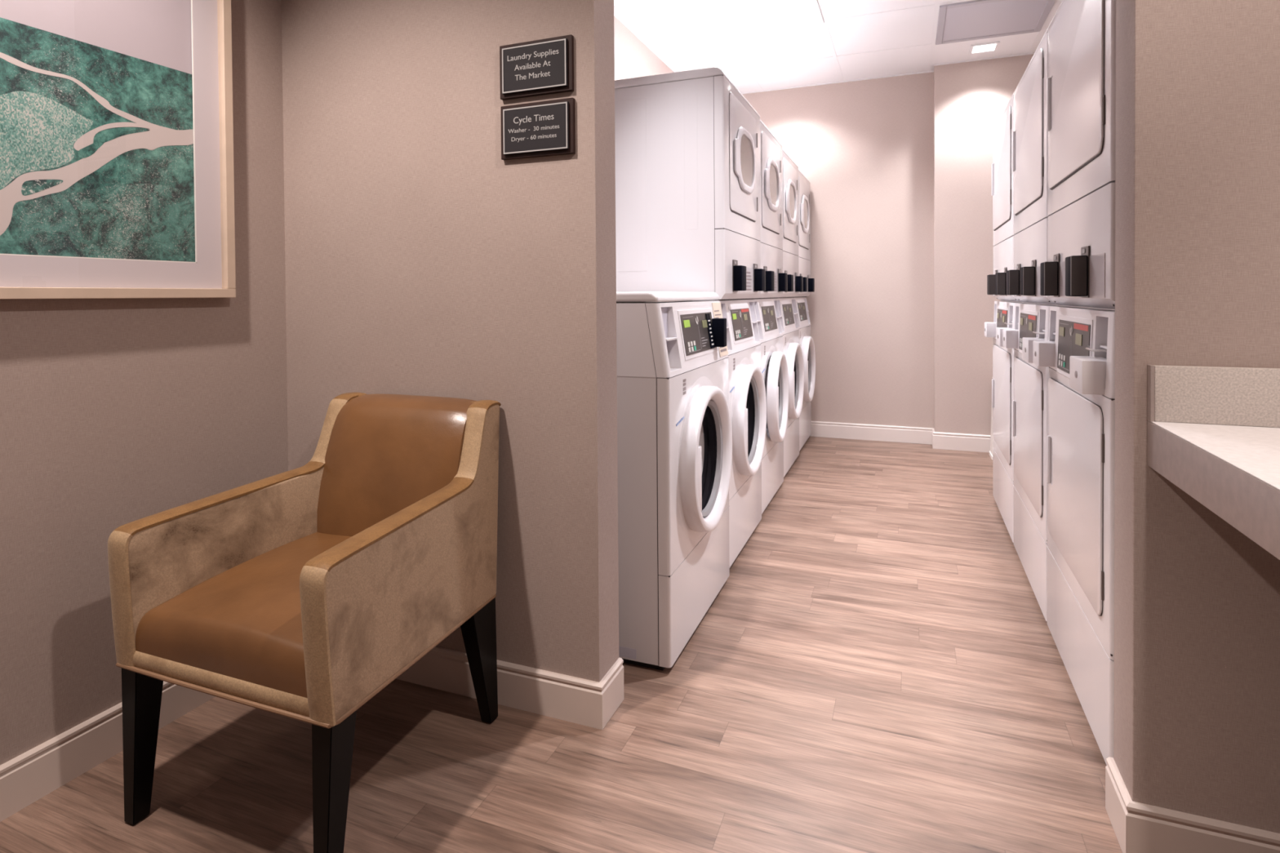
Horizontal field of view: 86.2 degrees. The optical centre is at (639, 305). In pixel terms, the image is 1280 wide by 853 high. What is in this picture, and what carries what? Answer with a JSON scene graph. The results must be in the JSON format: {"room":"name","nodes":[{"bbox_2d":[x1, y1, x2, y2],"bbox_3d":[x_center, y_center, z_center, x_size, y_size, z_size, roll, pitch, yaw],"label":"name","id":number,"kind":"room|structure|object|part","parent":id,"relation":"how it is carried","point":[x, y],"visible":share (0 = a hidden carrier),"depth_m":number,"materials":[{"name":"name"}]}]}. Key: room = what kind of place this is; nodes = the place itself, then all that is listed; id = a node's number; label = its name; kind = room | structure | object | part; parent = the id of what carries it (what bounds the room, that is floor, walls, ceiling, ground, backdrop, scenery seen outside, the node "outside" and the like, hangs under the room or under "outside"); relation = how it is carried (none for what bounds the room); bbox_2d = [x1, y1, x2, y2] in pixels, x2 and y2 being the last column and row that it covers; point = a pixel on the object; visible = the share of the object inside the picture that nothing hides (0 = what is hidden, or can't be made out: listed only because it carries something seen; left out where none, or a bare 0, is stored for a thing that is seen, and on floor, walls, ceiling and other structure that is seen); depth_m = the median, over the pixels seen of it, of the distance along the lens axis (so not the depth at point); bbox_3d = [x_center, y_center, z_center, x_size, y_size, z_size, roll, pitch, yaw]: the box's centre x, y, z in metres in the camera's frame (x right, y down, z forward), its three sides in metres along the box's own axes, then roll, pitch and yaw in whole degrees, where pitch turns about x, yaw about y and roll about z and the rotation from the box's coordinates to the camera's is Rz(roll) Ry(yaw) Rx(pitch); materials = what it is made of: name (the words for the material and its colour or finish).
{"room":"laundry","nodes":[
{"label":"laundry","id":0,"kind":"room"},
{"bbox_2d":[0,0,288,764],"bbox_3d":[-1.589,-0.234,0.715,0.100,2.540,2.780,0,1,21],"label":"wall","id":1,"kind":"structure","parent":0,"point":[114,413],"depth_m":1.56,"materials":[{"name":"beige paint"}]},
{"bbox_2d":[0,0,235,299],"bbox_3d":[-1.264,-0.501,1.359,0.036,0.980,0.964,0,1,21],"label":"framed picture","id":2,"kind":"object","parent":1,"relation":"attached to","point":[117,173],"visible":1,"depth_m":1.55,"materials":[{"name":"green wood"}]},
{"bbox_2d":[0,646,623,822],"bbox_3d":[-1.041,0.982,0.586,1.011,0.105,2.900,0,1,21],"label":"baseboard","id":3,"kind":"structure","parent":1,"relation":"attached to","point":[25,779],"depth_m":1.65,"materials":[{"name":"beige"}]},
{"bbox_2d":[0,435,1122,852],"bbox_3d":[0.655,1.044,1.789,3.490,0.080,6.575,0,1,21],"label":"floor","id":4,"kind":"structure","parent":0,"point":[878,667],"depth_m":1.57,"materials":[{"name":"brown wood"}]},
{"bbox_2d":[107,392,501,852],"bbox_3d":[-0.676,0.630,1.531,0.577,0.775,0.611,0,1,21],"label":"armchair","id":5,"kind":"object","parent":4,"relation":"on","point":[301,593],"visible":1,"depth_m":1.38,"materials":[{"name":"beige fabric"}]},
{"bbox_3d":[-0.999,0.863,1.375,0.046,0.313,0.068,0,1,21],"label":"leg","id":6,"kind":"part","parent":5,"relation":"part of","materials":[{"name":"black wood"}]},
{"bbox_3d":[-0.766,0.691,1.282,0.469,0.038,0.064,0,1,21],"label":"rail","id":7,"kind":"part","parent":5,"relation":"part of","materials":[{"name":"beige fabric"}]},
{"bbox_3d":[-0.894,0.477,1.614,0.076,0.458,0.606,0,1,27],"label":"arm","id":8,"kind":"part","parent":5,"relation":"part of","materials":[{"name":"beige fabric"}]},
{"bbox_3d":[-0.899,0.475,1.616,0.070,0.464,0.613,0,1,25],"label":"arm trim","id":9,"kind":"part","parent":5,"relation":"part of","materials":[{"name":"fabric"}]},
{"bbox_2d":[135,532,351,697],"bbox_3d":[-0.700,0.620,1.462,0.466,0.112,0.438,0,1,21],"label":"seat cushion","id":10,"kind":"object","parent":5,"relation":"on","point":[233,620],"depth_m":1.32,"materials":[{"name":"brown leather"}]},
{"bbox_3d":[-0.533,0.862,1.193,0.046,0.313,0.068,0,1,21],"label":"leg","id":11,"kind":"part","parent":5,"relation":"part of","materials":[{"name":"black wood"}]},
{"bbox_2d":[316,393,475,536],"bbox_3d":[-0.602,0.419,1.713,0.421,0.359,0.179,0,1,21],"label":"cushion","id":12,"kind":"object","parent":5,"relation":"on","point":[382,455],"depth_m":1.68,"materials":[{"name":"brown leather"}]},
{"bbox_3d":[-0.464,0.474,1.445,0.068,0.464,0.613,0,1,17],"label":"arm trim","id":13,"kind":"part","parent":5,"relation":"part of","materials":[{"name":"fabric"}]},
{"bbox_3d":[-0.455,0.476,1.442,0.076,0.458,0.605,0,1,18],"label":"arm","id":14,"kind":"part","parent":5,"relation":"part of","materials":[{"name":"beige fabric"}]},
{"bbox_3d":[-0.383,0.855,1.629,0.046,0.313,0.114,0,1,21],"label":"leg","id":15,"kind":"part","parent":5,"relation":"part of","materials":[{"name":"black wood"}]},
{"bbox_2d":[616,291,732,671],"bbox_3d":[-0.102,0.480,2.275,0.748,1.045,0.665,0,1,21],"label":"washer","id":16,"kind":"object","parent":4,"relation":"on","point":[674,431],"visible":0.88,"depth_m":1.90,"materials":[{"name":"white metal"}]},
{"bbox_3d":[-0.083,0.967,1.921,0.160,0.030,0.003,0,1,21],"label":"foot panel","id":17,"kind":"part","parent":16,"relation":"part of","materials":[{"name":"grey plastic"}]},
{"bbox_2d":[616,291,719,302],"bbox_3d":[-0.143,-0.027,2.282,0.669,0.030,0.665,0,1,21],"label":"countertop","id":18,"kind":"structure","parent":16,"relation":"on","point":[621,296],"depth_m":1.92,"materials":[{"name":"white metal"}]},
{"bbox_2d":[665,337,678,341],"bbox_3d":[0.077,0.095,1.916,0.030,0.005,0.094,0,1,21],"label":"shelf","id":19,"kind":"object","parent":16,"relation":"attached to","point":[667,339],"depth_m":1.94,"materials":[{"name":"white plastic"}]},
{"bbox_3d":[0.185,0.461,2.162,0.034,0.536,0.665,0,1,21],"label":"panel","id":20,"kind":"part","parent":16,"relation":"part of","materials":[{"name":"white metal"}]},
{"bbox_3d":[0.188,0.856,2.167,0.034,0.249,0.665,0,1,21],"label":"panel","id":21,"kind":"part","parent":16,"relation":"part of","materials":[{"name":"white metal"}]},
{"bbox_2d":[684,315,707,353],"bbox_3d":[0.174,0.087,2.124,0.017,0.106,0.228,0,1,21],"label":"control panel","id":22,"kind":"object","parent":16,"relation":"attached to","point":[695,326],"depth_m":2.12,"materials":[{"name":"grey plastic"}]},
{"bbox_3d":[0.188,0.086,2.162,0.020,0.120,0.335,0,1,21],"label":"control panel","id":23,"kind":"part","parent":16,"relation":"part of","materials":[{"name":"grey plastic"}]},
{"bbox_3d":[0.156,0.500,1.958,0.032,0.188,0.046,0,1,21],"label":"door handle","id":24,"kind":"part","parent":16,"relation":"part of","materials":[{"name":"white plastic"}]},
{"bbox_3d":[0.210,0.474,2.122,0.054,0.443,0.443,0,1,21],"label":"door","id":25,"kind":"part","parent":16,"relation":"part of","materials":[{"name":"white plastic"}]},
{"bbox_2d":[702,405,716,510],"bbox_3d":[0.143,0.474,2.148,0.122,0.324,0.324,0,1,21],"label":"door glass","id":26,"kind":"object","parent":16,"relation":"on","point":[709,420],"depth_m":2.26,"materials":[{"name":"black glass"}]},
{"bbox_3d":[0.233,0.085,2.267,0.020,0.114,0.044,0,1,21],"label":"reader plate","id":27,"kind":"part","parent":16,"relation":"part of","materials":[{"name":"black plastic"}]},
{"bbox_2d":[714,310,726,351],"bbox_3d":[0.283,0.090,2.398,0.023,0.144,0.082,0,1,21],"label":"card reader","id":28,"kind":"object","parent":16,"relation":"on","point":[717,313],"depth_m":2.40,"materials":[{"name":"grey plastic"}]},
{"bbox_2d":[614,66,766,567],"bbox_3d":[0.123,0.063,2.896,0.748,1.858,0.656,0,1,21],"label":"dryer","id":29,"kind":"object","parent":4,"relation":"on","point":[687,143],"visible":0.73,"depth_m":2.57,"materials":[{"name":"white metal"}]},
{"bbox_3d":[0.364,-0.112,2.613,0.003,0.122,0.074,0,1,21],"label":"reader plate","id":30,"kind":"part","parent":29,"relation":"part of","materials":[{"name":"grey metal"}]},
{"bbox_3d":[0.417,0.075,2.789,0.020,0.120,0.326,0,1,21],"label":"control panel","id":31,"kind":"part","parent":29,"relation":"part of","materials":[{"name":"grey plastic"}]},
{"bbox_3d":[0.419,-0.579,2.754,0.004,0.440,0.478,0,1,21],"label":"dryer door","id":32,"kind":"part","parent":29,"relation":"part of","materials":[{"name":"white metal"}]},
{"bbox_3d":[0.414,0.451,2.789,0.034,0.536,0.656,0,1,21],"label":"panel","id":33,"kind":"part","parent":29,"relation":"part of","materials":[{"name":"white metal"}]},
{"bbox_3d":[0.417,0.845,2.795,0.034,0.249,0.656,0,1,21],"label":"panel","id":34,"kind":"part","parent":29,"relation":"part of","materials":[{"name":"white metal"}]},
{"bbox_3d":[0.432,-0.101,2.788,0.003,0.095,0.256,0,1,21],"label":"instruction plate","id":35,"kind":"part","parent":29,"relation":"part of","materials":[{"name":"grey"}]},
{"bbox_3d":[0.390,0.489,2.600,0.032,0.188,0.046,0,1,21],"label":"door handle","id":36,"kind":"part","parent":29,"relation":"part of","materials":[{"name":"white plastic"}]},
{"bbox_2d":[746,271,751,290],"bbox_3d":[0.432,-0.099,2.783,0.001,0.076,0.206,0,1,21],"label":"print","id":37,"kind":"object","parent":29,"relation":"attached to","point":[748,274],"depth_m":2.84,"materials":[{"name":"grey"}]},
{"bbox_3d":[0.445,0.463,2.764,0.054,0.443,0.443,0,1,21],"label":"door","id":38,"kind":"part","parent":29,"relation":"part of","materials":[{"name":"white plastic"}]},
{"bbox_2d":[746,382,755,457],"bbox_3d":[0.378,0.463,2.790,0.122,0.324,0.324,0,1,21],"label":"door glass","id":39,"kind":"object","parent":29,"relation":"on","point":[750,405],"depth_m":2.90,"materials":[{"name":"black glass"}]},
{"bbox_3d":[0.501,-0.118,2.963,0.003,0.122,0.074,0,1,21],"label":"reader plate","id":40,"kind":"part","parent":29,"relation":"part of","materials":[{"name":"grey metal"}]},
{"bbox_2d":[753,119,788,514],"bbox_3d":[0.360,0.052,3.511,0.764,1.858,0.656,0,1,21],"label":"dryer","id":41,"kind":"object","parent":4,"relation":"on","point":[774,367],"visible":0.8,"depth_m":3.34,"materials":[{"name":"white metal"}]},
{"bbox_3d":[0.646,0.065,3.407,0.020,0.120,0.326,0,1,21],"label":"control panel","id":42,"kind":"part","parent":41,"relation":"part of","materials":[{"name":"grey plastic"}]},
{"bbox_3d":[0.648,-0.590,3.372,0.004,0.440,0.478,0,1,21],"label":"dryer door","id":43,"kind":"part","parent":41,"relation":"part of","materials":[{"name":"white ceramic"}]},
{"bbox_3d":[0.643,0.440,3.407,0.034,0.536,0.656,0,1,21],"label":"panel","id":44,"kind":"part","parent":41,"relation":"part of","materials":[{"name":"white metal"}]},
{"bbox_2d":[764,364,779,428],"bbox_3d":[0.614,0.452,3.404,0.122,0.324,0.324,0,1,19],"label":"door glass","id":45,"kind":"object","parent":41,"relation":"on","point":[770,369],"depth_m":3.25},
{"bbox_3d":[0.646,0.834,3.413,0.034,0.249,0.656,0,1,21],"label":"panel","id":46,"kind":"part","parent":41,"relation":"part of","materials":[{"name":"white metal"}]},
{"bbox_3d":[0.661,-0.112,3.406,0.003,0.095,0.256,0,1,21],"label":"instruction plate","id":47,"kind":"part","parent":41,"relation":"part of","materials":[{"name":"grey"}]},
{"bbox_3d":[0.682,0.452,3.380,0.054,0.443,0.443,0,1,19],"label":"door","id":48,"kind":"part","parent":41,"relation":"part of","materials":[{"name":"white plastic"}]},
{"bbox_3d":[0.634,0.479,3.214,0.032,0.188,0.046,0,1,19],"label":"door handle","id":49,"kind":"part","parent":41,"relation":"part of","materials":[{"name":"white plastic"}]},
{"bbox_3d":[0.730,-0.128,3.581,0.003,0.122,0.074,0,1,21],"label":"reader plate","id":50,"kind":"part","parent":41,"relation":"part of","materials":[{"name":"grey metal"}]},
{"bbox_2d":[777,148,804,476],"bbox_3d":[0.581,0.042,4.131,0.748,1.858,0.655,0,1,21],"label":"dryer","id":51,"kind":"object","parent":4,"relation":"on","point":[792,349],"visible":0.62,"depth_m":3.99,"materials":[{"name":"white metal"}]},
{"bbox_3d":[0.875,0.054,4.024,0.020,0.120,0.325,0,1,21],"label":"control panel","id":52,"kind":"part","parent":51,"relation":"part of","materials":[{"name":"grey plastic"}]},
{"bbox_3d":[0.877,-0.600,3.989,0.004,0.440,0.478,0,1,21],"label":"dryer door","id":53,"kind":"part","parent":51,"relation":"part of","materials":[{"name":"white metal"}]},
{"bbox_3d":[0.872,0.429,4.024,0.034,0.536,0.655,0,1,21],"label":"panel","id":54,"kind":"part","parent":51,"relation":"part of","materials":[{"name":"white metal"}]},
{"bbox_3d":[0.875,0.824,4.030,0.034,0.249,0.655,0,1,21],"label":"panel","id":55,"kind":"part","parent":51,"relation":"part of","materials":[{"name":"white metal"}]},
{"bbox_3d":[0.890,-0.122,4.024,0.003,0.095,0.255,0,1,21],"label":"instruction plate","id":56,"kind":"part","parent":51,"relation":"part of","materials":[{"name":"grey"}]},
{"bbox_3d":[0.849,0.468,3.835,0.032,0.188,0.046,0,1,21],"label":"door handle","id":57,"kind":"part","parent":51,"relation":"part of","materials":[{"name":"white plastic"}]},
{"bbox_2d":[793,361,795,395],"bbox_3d":[0.836,0.442,4.026,0.122,0.324,0.324,0,1,21],"label":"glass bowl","id":58,"kind":"object","parent":51,"relation":"on","point":[794,371],"depth_m":4.15,"materials":[{"name":"glass"}]},
{"bbox_3d":[0.903,0.442,3.999,0.054,0.443,0.443,0,1,21],"label":"door","id":59,"kind":"part","parent":51,"relation":"part of","materials":[{"name":"white plastic"}]},
{"bbox_3d":[0.959,-0.139,4.198,0.003,0.122,0.074,0,1,21],"label":"reader plate","id":60,"kind":"part","parent":51,"relation":"part of","materials":[{"name":"grey metal"}]},
{"bbox_2d":[793,169,815,451],"bbox_3d":[0.810,0.031,4.748,0.748,1.858,0.654,0,1,21],"label":"dryer","id":61,"kind":"object","parent":4,"relation":"on","point":[806,340],"visible":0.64,"depth_m":4.61,"materials":[{"name":"white metal"}]},
{"bbox_3d":[1.104,0.044,4.641,0.020,0.120,0.324,0,1,21],"label":"control panel","id":62,"kind":"part","parent":61,"relation":"part of","materials":[{"name":"grey plastic"}]},
{"bbox_3d":[1.106,-0.611,4.606,0.004,0.440,0.478,0,1,21],"label":"dryer door","id":63,"kind":"part","parent":61,"relation":"part of","materials":[{"name":"white metal"}]},
{"bbox_3d":[1.101,0.419,4.641,0.034,0.536,0.654,0,1,21],"label":"panel","id":64,"kind":"part","parent":61,"relation":"part of","materials":[{"name":"white metal"}]},
{"bbox_3d":[1.104,0.813,4.646,0.034,0.249,0.654,0,1,21],"label":"panel","id":65,"kind":"part","parent":61,"relation":"part of","materials":[{"name":"white metal"}]},
{"bbox_3d":[1.132,0.431,4.616,0.054,0.443,0.443,0,1,21],"label":"door","id":66,"kind":"part","parent":61,"relation":"part of","materials":[{"name":"white plastic"}]},
{"bbox_2d":[984,93,1022,542],"bbox_3d":[1.936,0.049,2.961,0.744,1.858,0.709,0,1,21],"label":"dryer","id":67,"kind":"object","parent":4,"relation":"on","point":[1002,175],"visible":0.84,"depth_m":3.00,"materials":[{"name":"white metal"}]},
{"bbox_3d":[1.718,-0.611,3.332,0.008,0.156,0.011,0,1,21],"label":"door handle","id":68,"kind":"part","parent":67,"relation":"part of","materials":[{"name":"white plastic"}]},
{"bbox_3d":[1.722,0.431,3.338,0.008,0.141,0.010,0,1,21],"label":"door handle","id":69,"kind":"part","parent":67,"relation":"part of","materials":[{"name":"white plastic"}]},
{"bbox_3d":[1.625,-0.593,3.076,0.005,0.464,0.604,0,1,21],"label":"door","id":70,"kind":"part","parent":67,"relation":"part of","materials":[{"name":"white metal"}]},
{"bbox_3d":[1.632,0.427,3.091,0.005,0.462,0.604,0,1,21],"label":"door","id":71,"kind":"part","parent":67,"relation":"part of","materials":[{"name":"white metal"}]},
{"bbox_3d":[1.633,0.088,3.086,0.006,0.136,0.350,0,1,21],"label":"control panel","id":72,"kind":"part","parent":67,"relation":"part of","materials":[{"name":"grey plastic"}]},
{"bbox_3d":[1.627,-0.091,3.072,0.002,0.096,0.604,0,1,21],"label":"reader panel","id":73,"kind":"part","parent":67,"relation":"part of","materials":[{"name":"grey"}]},
{"bbox_3d":[1.652,0.838,3.086,0.034,0.237,0.709,0,1,21],"label":"kick panel","id":74,"kind":"part","parent":67,"relation":"part of","materials":[{"name":"white metal"}]},
{"bbox_3d":[1.575,-0.101,2.948,0.003,0.122,0.074,0,1,21],"label":"reader plate","id":75,"kind":"part","parent":67,"relation":"part of","materials":[{"name":"grey metal"}]},
{"bbox_2d":[1002,29,1059,621],"bbox_3d":[1.676,0.060,2.298,0.744,1.858,0.709,0,1,21],"label":"dryer","id":76,"kind":"object","parent":4,"relation":"on","point":[1029,135],"visible":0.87,"depth_m":2.30,"materials":[{"name":"white metal"}]},
{"bbox_3d":[1.458,-0.600,2.669,0.008,0.156,0.011,0,1,21],"label":"door handle","id":77,"kind":"part","parent":76,"relation":"part of","materials":[{"name":"white plastic"}]},
{"bbox_3d":[1.463,0.443,2.675,0.008,0.141,0.010,0,1,21],"label":"door handle","id":78,"kind":"part","parent":76,"relation":"part of","materials":[{"name":"white plastic"}]},
{"bbox_3d":[1.438,-0.095,2.598,0.003,0.122,0.074,0,1,21],"label":"reader plate","id":79,"kind":"part","parent":76,"relation":"part of","materials":[{"name":"grey metal"}]},
{"bbox_3d":[1.372,0.439,2.428,0.005,0.462,0.604,0,1,21],"label":"door","id":80,"kind":"part","parent":76,"relation":"part of","materials":[{"name":"white metal"}]},
{"bbox_3d":[1.373,0.100,2.423,0.006,0.136,0.350,0,1,21],"label":"control panel","id":81,"kind":"part","parent":76,"relation":"part of","materials":[{"name":"grey plastic"}]},
{"bbox_3d":[1.365,-0.581,2.413,0.005,0.464,0.604,0,1,21],"label":"door","id":82,"kind":"part","parent":76,"relation":"part of","materials":[{"name":"white metal"}]},
{"bbox_3d":[1.367,-0.080,2.409,0.002,0.096,0.604,0,1,21],"label":"reader panel","id":83,"kind":"part","parent":76,"relation":"part of","materials":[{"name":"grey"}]},
{"bbox_3d":[1.393,0.849,2.423,0.034,0.237,0.709,0,1,21],"label":"kick panel","id":84,"kind":"part","parent":76,"relation":"part of","materials":[{"name":"white metal"}]},
{"bbox_3d":[1.316,-0.090,2.285,0.003,0.122,0.074,0,1,21],"label":"reader plate","id":85,"kind":"part","parent":76,"relation":"part of","materials":[{"name":"grey metal"}]},
{"bbox_2d":[1032,0,1115,765],"bbox_3d":[1.416,0.072,1.635,0.744,1.858,0.709,0,1,21],"label":"dryer","id":86,"kind":"object","parent":4,"relation":"on","point":[1077,275],"visible":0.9,"depth_m":1.63,"materials":[{"name":"white metal"}]},
{"bbox_3d":[1.199,-0.588,2.006,0.008,0.156,0.011,0,1,21],"label":"door handle","id":87,"kind":"part","parent":86,"relation":"part of","materials":[{"name":"white plastic"}]},
{"bbox_3d":[1.203,0.455,2.013,0.008,0.141,0.010,0,1,21],"label":"door handle","id":88,"kind":"part","parent":86,"relation":"part of","materials":[{"name":"white plastic"}]},
{"bbox_3d":[1.179,-0.084,1.935,0.003,0.122,0.074,0,1,21],"label":"reader plate","id":89,"kind":"part","parent":86,"relation":"part of","materials":[{"name":"grey metal"}]},
{"bbox_3d":[1.113,0.111,1.760,0.006,0.136,0.350,0,1,21],"label":"control panel","id":90,"kind":"part","parent":86,"relation":"part of","materials":[{"name":"grey plastic"}]},
{"bbox_3d":[1.113,0.450,1.765,0.005,0.462,0.604,0,1,21],"label":"door","id":91,"kind":"part","parent":86,"relation":"part of","materials":[{"name":"white metal"}]},
{"bbox_3d":[1.105,-0.570,1.750,0.005,0.464,0.604,0,1,21],"label":"door","id":92,"kind":"part","parent":86,"relation":"part of","materials":[{"name":"white metal"}]},
{"bbox_3d":[1.107,-0.068,1.746,0.002,0.096,0.604,0,1,21],"label":"reader panel","id":93,"kind":"part","parent":86,"relation":"part of","materials":[{"name":"grey"}]},
{"bbox_3d":[1.133,0.861,1.760,0.034,0.237,0.709,0,1,21],"label":"kick panel","id":94,"kind":"part","parent":86,"relation":"part of","materials":[{"name":"white metal"}]},
{"bbox_3d":[1.056,-0.078,1.622,0.003,0.122,0.074,0,1,21],"label":"reader plate","id":95,"kind":"part","parent":86,"relation":"part of","materials":[{"name":"grey metal"}]},
{"bbox_2d":[1099,345,1106,349],"bbox_3d":[1.042,0.094,1.506,0.030,0.005,0.100,0,1,21],"label":"shelf","id":96,"kind":"object","parent":86,"relation":"attached to","point":[1101,347],"depth_m":1.53,"materials":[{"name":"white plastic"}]},
{"bbox_2d":[613,15,674,79],"bbox_3d":[-0.299,-0.286,3.697,0.325,2.540,3.475,0,1,21],"label":"wall","id":97,"kind":"structure","parent":0,"point":[633,58],"depth_m":3.90,"materials":[{"name":"white paint"}]},
{"bbox_2d":[281,0,1279,833],"bbox_3d":[0.517,-0.260,1.444,3.490,2.540,0.125,0,1,21],"label":"wall","id":98,"kind":"structure","parent":0,"point":[420,260],"depth_m":1.66,"materials":[{"name":"beige paint"}]},
{"bbox_2d":[499,34,573,100],"bbox_3d":[-0.255,-0.579,1.669,0.201,0.132,0.020,0,1,21],"label":"wall sign","id":99,"kind":"object","parent":98,"relation":"attached to","point":[541,67],"visible":1,"depth_m":1.66,"materials":[{"name":"black plastic"}]},
{"bbox_2d":[500,97,575,159],"bbox_3d":[-0.253,-0.429,1.671,0.202,0.132,0.020,0,1,21],"label":"wall sign","id":100,"kind":"object","parent":98,"relation":"attached to","point":[546,128],"visible":1,"depth_m":1.66,"materials":[{"name":"black plastic"}]},
{"bbox_2d":[1105,756,1279,852],"bbox_3d":[1.481,0.956,1.081,1.233,0.105,0.138,0,1,21],"label":"baseboard","id":101,"kind":"structure","parent":98,"relation":"attached to","point":[1138,827],"depth_m":1.22,"materials":[{"name":"beige wood"}]},
{"bbox_2d":[742,71,933,428],"bbox_3d":[1.111,-0.317,5.064,1.955,2.540,0.100,0,1,21],"label":"wall","id":102,"kind":"structure","parent":0,"point":[864,148],"depth_m":4.82,"materials":[{"name":"beige paint"}]},
{"bbox_2d":[810,421,991,452],"bbox_3d":[1.690,0.899,4.726,2.625,0.110,0.148,0,1,21],"label":"baseboard","id":103,"kind":"structure","parent":102,"relation":"attached to","point":[944,441],"depth_m":4.74,"materials":[{"name":"beige"}]},
{"bbox_2d":[613,0,1062,93],"bbox_3d":[0.635,-1.583,1.751,3.490,0.105,6.575,0,1,21],"label":"ceiling","id":104,"kind":"structure","parent":0,"point":[856,40],"depth_m":4.12,"materials":[{"name":"white paint"}]},
{"bbox_2d":[968,41,999,54],"bbox_3d":[2.111,-1.577,4.194,0.156,0.007,0.156,0,1,21],"label":"recessed light","id":105,"kind":"object","parent":104,"relation":"in","point":[988,46],"visible":1,"depth_m":4.19,"materials":[{"name":"white plastic"}]},
{"bbox_2d":[972,44,995,53],"bbox_3d":[2.111,-1.579,4.194,0.124,0.004,0.124,0,1,21],"label":"diffuser","id":106,"kind":"object","parent":105,"relation":"attached to","point":[976,48],"depth_m":4.20,"materials":[{"name":"white plastic"}]},
{"bbox_2d":[935,0,1055,44],"bbox_3d":[1.930,-1.567,3.747,0.550,0.011,0.580,0,1,21],"label":"ceiling vent","id":107,"kind":"object","parent":104,"relation":"in","point":[975,20],"visible":1,"depth_m":3.73,"materials":[{"name":"grey metal"}]},
{"bbox_2d":[933,53,1034,435],"bbox_3d":[2.507,-0.318,4.445,1.095,2.540,0.235,0,1,21],"label":"wall","id":108,"kind":"structure","parent":0,"point":[971,99],"depth_m":4.47,"materials":[{"name":"beige paint"}]},
{"bbox_3d":[1.567,-0.239,-0.522,0.100,2.540,2.780,0,1,21],"label":"wall","id":109,"kind":"structure","parent":0,"visible":0},
{"bbox_2d":[1146,364,1154,421],"bbox_3d":[0.910,0.157,1.219,0.006,0.099,0.020,0,1,21],"label":"backsplash","id":110,"kind":"structure","parent":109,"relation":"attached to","point":[1150,368],"depth_m":1.21,"materials":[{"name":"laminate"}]},
{"bbox_2d":[1146,364,1279,559],"bbox_3d":[0.992,0.218,-0.197,1.190,0.182,2.600,0,1,21],"label":"countertop","id":111,"kind":"structure","parent":109,"relation":"attached to","point":[1213,433],"depth_m":1.12,"materials":[{"name":"stone"}]},
{"bbox_2d":[1152,364,1279,427],"bbox_3d":[1.465,0.156,1.002,1.184,0.098,0.020,0,1,21],"label":"backsplash","id":112,"kind":"structure","parent":109,"relation":"attached to","point":[1209,395],"depth_m":1.18,"materials":[{"name":"stone"}]}
]}

